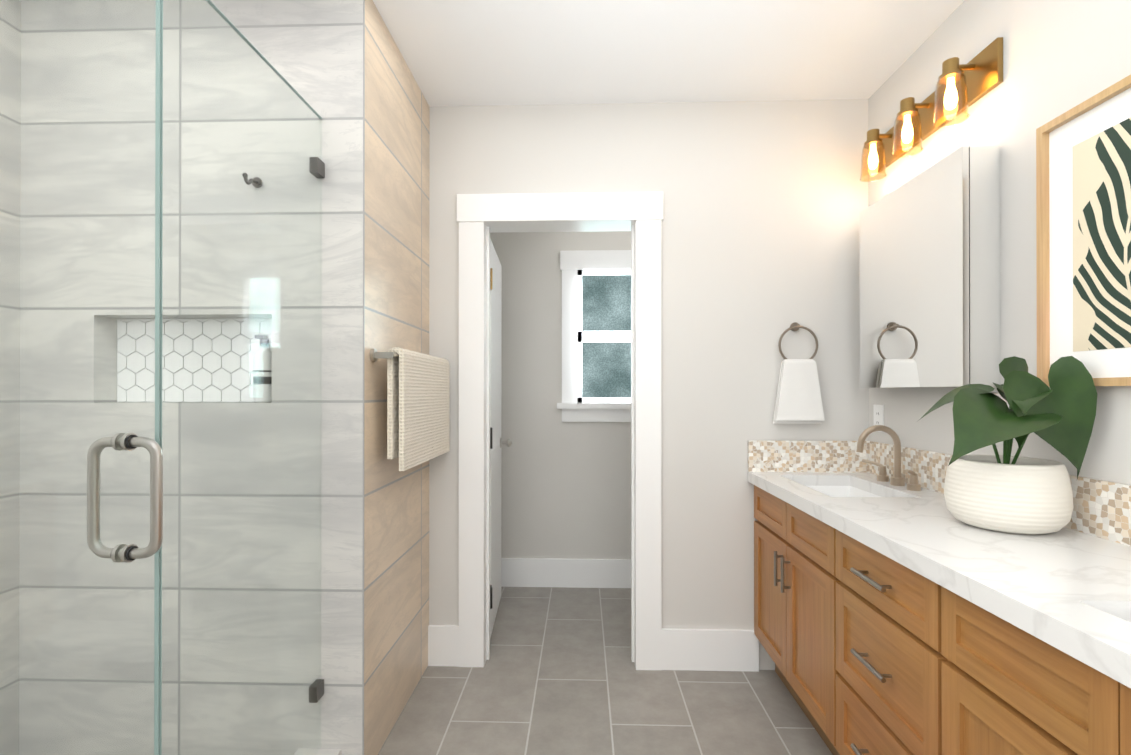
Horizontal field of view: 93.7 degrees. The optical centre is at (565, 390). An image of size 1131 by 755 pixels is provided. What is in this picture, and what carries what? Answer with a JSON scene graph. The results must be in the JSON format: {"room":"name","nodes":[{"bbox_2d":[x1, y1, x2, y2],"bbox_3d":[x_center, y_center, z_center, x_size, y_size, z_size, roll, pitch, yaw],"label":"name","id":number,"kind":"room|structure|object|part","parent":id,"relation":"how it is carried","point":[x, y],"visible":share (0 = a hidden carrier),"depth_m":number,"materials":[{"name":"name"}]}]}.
{"room":"bathroom","nodes":[
{"label":"bathroom","id":0,"kind":"room"},
{"bbox_2d":[0,0,20,754],"bbox_3d":[-1.892,-0.031,0.451,0.100,2.570,4.065,0,0,2],"label":"wall","id":1,"kind":"structure","parent":0,"point":[11,424],"depth_m":1.72,"materials":[{"name":"stone"}]},
{"bbox_2d":[490,231,630,558],"bbox_3d":[0.316,-0.023,3.458,1.920,2.570,0.100,0,0,2],"label":"wall","id":2,"kind":"structure","parent":0,"point":[565,490],"depth_m":3.40,"materials":[{"name":"paint"}]},
{"bbox_2d":[501,558,630,587],"bbox_3d":[0.314,1.171,3.398,1.680,0.180,0.016,0,0,2],"label":"baseboard","id":3,"kind":"structure","parent":2,"relation":"attached to","point":[515,572],"depth_m":3.40,"materials":[{"name":"white wood"}]},
{"bbox_2d":[557,250,630,421],"bbox_3d":[0.351,-0.350,3.378,0.810,1.096,0.059,0,0,2],"label":"window","id":4,"kind":"structure","parent":2,"relation":"in","point":[596,335],"depth_m":3.40,"materials":[{"name":"white"}]},
{"bbox_2d":[378,587,832,754],"bbox_3d":[-0.256,1.285,0.942,3.540,0.060,5.360,0,0,2],"label":"floor","id":5,"kind":"structure","parent":0,"point":[558,673],"depth_m":2.15,"materials":[{"name":"tile"}]},
{"bbox_2d":[295,748,341,754],"bbox_3d":[-0.816,1.205,0.998,0.140,0.100,1.434,0,0,2],"label":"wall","id":6,"kind":"structure","parent":5,"relation":"on","point":[326,751],"depth_m":1.70,"materials":[{"name":"stone"}]},
{"bbox_2d":[0,0,324,754],"bbox_3d":[-0.815,0.132,1.050,0.139,2.035,1.334,0,0,2],"label":"glass shower door","id":7,"kind":"structure","parent":6,"relation":"on","point":[316,170],"depth_m":1.06,"materials":[{"name":"clear glass"}]},
{"bbox_3d":[-0.817,0.198,0.983,0.139,0.239,0.033,0,0,2],"label":"shower handle","id":8,"kind":"part","parent":7,"relation":"part of","materials":[{"name":"silver metal"}]},
{"bbox_2d":[748,481,1130,754],"bbox_3d":[1.053,0.831,1.373,0.548,0.850,2.012,0,0,2],"label":"bathroom vanity","id":9,"kind":"object","parent":5,"relation":"on","point":[900,608],"depth_m":1.27,"materials":[{"name":"brown wood"}]},
{"bbox_2d":[748,469,1130,676],"bbox_3d":[1.058,0.383,1.364,0.538,0.045,2.032,0,0,2],"label":"countertop","id":10,"kind":"structure","parent":9,"relation":"on","point":[1073,586],"depth_m":1.15,"materials":[{"name":"white stone"}]},
{"bbox_2d":[800,481,887,496],"bbox_3d":[1.066,0.482,2.042,0.320,0.172,0.500,0,0,2],"label":"sink","id":11,"kind":"object","parent":10,"relation":"in","point":[837,488],"depth_m":2.27,"materials":[{"name":"white ceramic"}]},
{"bbox_2d":[852,425,927,488],"bbox_3d":[1.210,0.247,2.038,0.179,0.231,0.310,0,0,2],"label":"faucet","id":12,"kind":"object","parent":10,"relation":"on","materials":[{"name":"metal"}]},
{"bbox_2d":[918,356,1096,534],"bbox_3d":[1.121,0.132,1.395,0.358,0.454,0.308,0,0,2],"label":"potted plant","id":13,"kind":"object","parent":10,"relation":"on","point":[1006,492],"visible":1,"depth_m":1.32,"materials":[{"name":"green plant"}]},
{"bbox_2d":[429,99,868,669],"bbox_3d":[-0.156,-0.026,2.488,3.240,2.570,0.120,0,0,2],"label":"wall","id":14,"kind":"structure","parent":0,"point":[765,203],"depth_m":2.40,"materials":[{"name":"paint"}]},
{"bbox_2d":[19,0,429,754],"bbox_3d":[-1.214,-0.027,2.097,1.150,2.570,0.731,0,0,2],"label":"wall tile","id":15,"kind":"structure","parent":14,"relation":"attached to","point":[341,68],"depth_m":1.74,"materials":[{"name":"tile"}]},
{"bbox_2d":[242,173,262,187],"bbox_3d":[-1.002,-0.671,1.688,0.032,0.042,0.073,0,0,2],"label":"robe hook","id":16,"kind":"object","parent":15,"relation":"attached to","point":[258,181],"depth_m":1.71,"materials":[{"name":"silver metal"}]},
{"bbox_2d":[253,335,271,401],"bbox_3d":[-1.004,-0.073,1.769,0.065,0.224,0.065,0,0,2],"label":"bottle","id":17,"kind":"object","parent":15,"relation":"in","point":[261,387],"depth_m":1.74,"materials":[{"name":"white plastic"}]},
{"bbox_2d":[370,347,449,470],"bbox_3d":[-0.587,0.062,2.087,0.104,0.419,0.670,0,0,2],"label":"towel bar","id":18,"kind":"object","parent":15,"relation":"attached to","point":[418,408],"visible":0.96,"depth_m":1.91,"materials":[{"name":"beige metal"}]},
{"bbox_2d":[444,625,458,657],"bbox_3d":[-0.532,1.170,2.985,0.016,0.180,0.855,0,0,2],"label":"baseboard","id":19,"kind":"structure","parent":14,"relation":"attached to","point":[451,632],"depth_m":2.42,"materials":[{"name":"white wood"}]},
{"bbox_2d":[490,239,511,637],"bbox_3d":[-0.402,0.241,2.898,0.172,2.014,0.694,0,0,-1],"label":"door leaf","id":20,"kind":"structure","parent":14,"relation":"in","point":[496,442],"depth_m":2.88,"materials":[{"name":"white wood"}]},
{"bbox_2d":[457,192,662,669],"bbox_3d":[-0.025,0.181,2.483,0.936,2.155,0.172,0,0,2],"label":"door frame","id":21,"kind":"structure","parent":14,"relation":"attached to","point":[482,217],"depth_m":2.41,"materials":[{"name":"white wood"}]},
{"bbox_2d":[662,628,758,671],"bbox_3d":[0.651,1.169,2.391,0.435,0.180,0.016,0,0,2],"label":"baseboard","id":22,"kind":"structure","parent":14,"relation":"attached to","point":[712,649],"depth_m":2.38,"materials":[{"name":"white wood"}]},
{"bbox_2d":[773,322,824,423],"bbox_3d":[1.030,-0.081,2.357,0.210,0.453,0.065,0,0,2],"label":"towel ring","id":23,"kind":"object","parent":14,"relation":"attached to","point":[798,399],"visible":0.9,"depth_m":2.33,"materials":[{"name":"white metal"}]},
{"bbox_2d":[373,0,963,106],"bbox_3d":[-0.256,-1.345,0.949,3.540,0.060,5.360,0,0,2],"label":"ceiling","id":24,"kind":"structure","parent":0,"point":[494,52],"depth_m":2.03,"materials":[{"name":"paint"}]},
{"bbox_2d":[868,0,1130,484],"bbox_3d":[1.346,-0.032,0.346,0.100,2.570,4.065,0,0,2],"label":"wall","id":25,"kind":"structure","parent":0,"point":[1060,57],"depth_m":1.57,"materials":[{"name":"paint"}]},
{"bbox_2d":[873,405,883,431],"bbox_3d":[1.354,0.118,2.294,0.006,0.116,0.072,0,0,2],"label":"outlet","id":26,"kind":"object","parent":25,"relation":"attached to","point":[878,410],"visible":0.9,"depth_m":2.29,"materials":[{"name":"white plastic"}]},
{"bbox_2d":[860,146,1000,387],"bbox_3d":[1.289,-0.383,1.933,0.114,0.740,0.607,0,0,2],"label":"medicine cabinet mirror","id":27,"kind":"object","parent":25,"relation":"attached to","point":[930,288],"visible":0.86,"depth_m":1.75,"materials":[{"name":"silver metal"}]},
{"bbox_2d":[860,37,1002,181],"bbox_3d":[1.277,-0.977,1.949,0.137,0.200,0.660,0,0,2],"label":"sconce","id":28,"kind":"object","parent":25,"relation":"attached to","point":[961,88],"visible":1,"depth_m":1.86,"materials":[{"name":"gold metal"}]},
{"bbox_2d":[1036,74,1130,386],"bbox_3d":[1.307,-0.367,1.205,0.030,0.712,0.517,0,0,2],"label":"framed picture","id":29,"kind":"object","parent":25,"relation":"attached to","point":[1083,210],"visible":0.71,"depth_m":1.33,"materials":[{"name":"brown wood"}]}
]}

